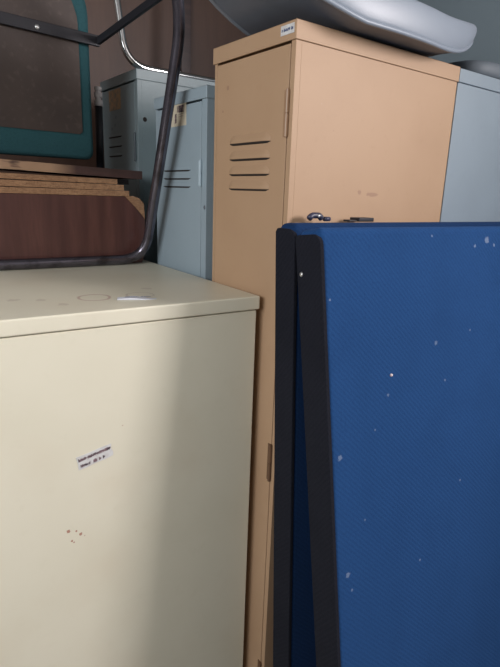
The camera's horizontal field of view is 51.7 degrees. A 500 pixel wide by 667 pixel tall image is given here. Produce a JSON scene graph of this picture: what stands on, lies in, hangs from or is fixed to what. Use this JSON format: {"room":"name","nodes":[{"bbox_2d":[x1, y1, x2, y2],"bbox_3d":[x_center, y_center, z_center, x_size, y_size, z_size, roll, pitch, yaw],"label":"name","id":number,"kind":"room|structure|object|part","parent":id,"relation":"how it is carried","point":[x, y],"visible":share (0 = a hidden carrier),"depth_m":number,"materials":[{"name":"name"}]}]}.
{"room":"storage room","nodes":[
{"label":"storage room","id":0,"kind":"room"},
{"bbox_2d":[0,0,246,195],"bbox_3d":[-1.217,-0.442,1.945,4.000,2.745,0.150,-9,19,-35],"label":"wall","id":1,"kind":"structure","parent":0,"point":[149,36],"depth_m":2.19,"materials":[{"name":"brown paint"}]},
{"bbox_2d":[180,0,190,72],"bbox_3d":[-0.313,-0.559,2.493,0.050,2.745,0.018,-9,19,-35],"label":"trim","id":2,"kind":"structure","parent":1,"relation":"attached to","point":[186,57],"depth_m":2.29,"materials":[{"name":"brown wood"}]},
{"bbox_2d":[417,0,499,63],"bbox_3d":[2.007,-0.104,1.115,0.150,2.745,5.400,-9,19,-35],"label":"wall","id":3,"kind":"structure","parent":0,"point":[484,14],"depth_m":2.18,"materials":[{"name":"grey paint"}]},
{"bbox_3d":[0.336,1.542,0.263,4.250,0.100,5.500,-9,19,-35],"label":"floor","id":4,"kind":"structure","parent":0,"visible":0},
{"bbox_2d":[0,260,259,666],"bbox_3d":[-0.593,0.487,1.421,0.922,1.268,0.770,-8,18,-33],"label":"storage cabinet","id":5,"kind":"object","parent":4,"relation":"on","point":[126,425],"visible":0.98,"depth_m":1.13,"materials":[{"name":"beige metal"}]},
{"bbox_2d":[0,186,144,262],"bbox_3d":[-0.728,-0.306,1.478,0.849,0.222,0.156,-8,18,-33],"label":"wooden board","id":6,"kind":"object","parent":5,"relation":"on","point":[35,222],"visible":0.85,"depth_m":1.51,"materials":[{"name":"brown wood"}]},
{"bbox_2d":[0,179,123,190],"bbox_3d":[-0.758,-0.418,1.420,0.800,0.019,0.149,-8,18,-33],"label":"wooden board","id":7,"kind":"object","parent":6,"relation":"on","point":[22,183],"visible":0.97,"depth_m":1.48,"materials":[{"name":"brown wood"}]},
{"bbox_2d":[0,173,116,183],"bbox_3d":[-0.740,-0.424,1.372,0.780,0.016,0.052,-8,18,-34],"label":"wooden board","id":8,"kind":"object","parent":7,"relation":"on","point":[2,175],"visible":0.99,"depth_m":1.47,"materials":[{"name":"brown wood"}]},
{"bbox_2d":[0,178,128,184],"bbox_3d":[-0.764,-0.448,1.454,0.840,0.016,0.108,-7,18,-34],"label":"wooden board","id":9,"kind":"object","parent":7,"relation":"on","point":[119,181],"visible":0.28,"depth_m":1.64,"materials":[{"name":"brown wood"}]},
{"bbox_2d":[0,159,141,179],"bbox_3d":[-0.735,-0.469,1.425,0.855,0.025,0.178,-6,17,-34],"label":"wooden board","id":10,"kind":"object","parent":9,"relation":"on","point":[5,165],"visible":0.99,"depth_m":1.48,"materials":[{"name":"brown wood"}]},
{"bbox_2d":[0,0,184,269],"bbox_3d":[-0.554,-0.560,1.283,0.722,0.826,0.474,-9,19,-35],"label":"chair","id":11,"kind":"object","parent":5,"relation":"on","point":[45,89],"visible":1,"depth_m":1.43,"materials":[{"name":"black metal"}]},
{"bbox_3d":[-0.472,-0.613,1.619,0.026,0.185,0.023,-9,19,-35],"label":"leg","id":12,"kind":"part","parent":11,"relation":"part of","materials":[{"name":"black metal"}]},
{"bbox_2d":[117,296,155,299],"bbox_3d":[-0.244,-0.078,1.116,0.083,0.005,0.029,-1,16,-13],"label":"paper scrap","id":13,"kind":"object","parent":5,"relation":"on","point":[127,297],"visible":1,"depth_m":1.11,"materials":[{"name":"white paper"}]},
{"bbox_2d":[100,68,214,263],"bbox_3d":[-0.292,-0.022,2.180,0.509,1.875,0.319,-9,19,-35],"label":"locker","id":14,"kind":"object","parent":4,"relation":"on","point":[129,114],"visible":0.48,"depth_m":1.78,"materials":[{"name":"grey metal"}]},
{"bbox_3d":[-0.488,-0.005,2.041,0.014,1.777,0.278,-9,19,-35],"label":"door","id":15,"kind":"part","parent":14,"relation":"part of","materials":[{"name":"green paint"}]},
{"bbox_2d":[113,0,214,81],"bbox_3d":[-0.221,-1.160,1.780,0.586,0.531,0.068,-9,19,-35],"label":"chair","id":16,"kind":"object","parent":14,"relation":"on","point":[135,63],"visible":0.4,"depth_m":1.69,"materials":[{"name":"silver metal"}]},
{"bbox_2d":[154,85,214,280],"bbox_3d":[-0.030,0.141,1.825,0.509,1.763,0.306,-9,19,-35],"label":"locker","id":17,"kind":"object","parent":4,"relation":"on","point":[185,207],"visible":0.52,"depth_m":1.47,"materials":[{"name":"metal"}]},
{"bbox_3d":[-0.228,0.157,1.689,0.014,1.666,0.260,-9,19,-35],"label":"door","id":18,"kind":"part","parent":17,"relation":"part of","materials":[{"name":"blue paint"}]},
{"bbox_2d":[212,18,459,666],"bbox_3d":[0.195,0.195,1.526,0.566,1.830,0.306,-9,19,-35],"label":"locker","id":19,"kind":"object","parent":4,"relation":"on","point":[310,117],"visible":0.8,"depth_m":1.21,"materials":[{"name":"beige metal"}]},
{"bbox_3d":[-0.022,0.218,1.370,0.014,1.728,0.271,-9,19,-35],"label":"door","id":20,"kind":"part","parent":19,"relation":"part of","materials":[{"name":"beige paint"}]},
{"bbox_2d":[209,0,476,56],"bbox_3d":[0.236,-0.748,1.193,0.880,0.166,0.320,-9,19,-35],"label":"padded chair","id":21,"kind":"object","parent":19,"relation":"on","point":[414,26],"visible":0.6,"depth_m":1.09,"materials":[{"name":"grey plastic"}]},
{"bbox_2d":[273,222,499,666],"bbox_3d":[0.656,0.384,1.638,1.440,1.443,0.150,-9,19,-35],"label":"screen","id":22,"kind":"object","parent":4,"relation":"on","point":[293,610],"visible":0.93,"depth_m":1.19,"materials":[{"name":"blue fabric"}]},
{"bbox_3d":[0.079,0.480,1.226,0.010,1.433,0.061,-9,15,-35],"label":"edge trim","id":23,"kind":"part","parent":22,"relation":"part of","materials":[{"name":"black plastic"}]},
{"bbox_2d":[307,212,330,220],"bbox_3d":[0.150,-0.254,1.123,0.064,0.019,0.015,-9,19,-35],"label":"clip","id":24,"kind":"object","parent":22,"relation":"on","point":[312,215],"visible":1,"depth_m":1.11,"materials":[{"name":"metal"}]},
{"bbox_2d":[343,217,373,221],"bbox_3d":[0.250,-0.264,1.196,0.077,0.009,0.030,-9,19,-35],"label":"plate","id":25,"kind":"object","parent":22,"relation":"on","point":[352,219],"visible":1,"depth_m":1.19,"materials":[{"name":"black metal"}]},
{"bbox_2d":[296,226,499,666],"bbox_3d":[0.755,0.437,1.478,1.444,1.447,0.314,-8,18,-32],"label":"screen","id":26,"kind":"object","parent":4,"relation":"on","point":[400,326],"visible":1,"depth_m":1.15,"materials":[{"name":"blue fabric"}]},
{"bbox_3d":[0.158,0.523,1.097,0.010,1.449,0.073,-8,8,-32],"label":"edge trim","id":27,"kind":"part","parent":26,"relation":"part of","materials":[{"name":"black plastic"}]},
{"bbox_2d":[439,68,499,221],"bbox_3d":[0.642,0.119,1.866,0.562,1.828,0.336,-9,19,-35],"label":"tall cabinet","id":28,"kind":"object","parent":4,"relation":"on","point":[471,191],"visible":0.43,"depth_m":1.46,"materials":[{"name":"grey metal"}]},
{"bbox_2d":[449,60,499,79],"bbox_3d":[0.716,-0.811,1.728,0.600,0.043,0.460,-9,19,-35],"label":"seat cushion","id":29,"kind":"object","parent":28,"relation":"on","point":[491,69],"visible":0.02,"depth_m":1.42,"materials":[{"name":"plastic"}]}
]}

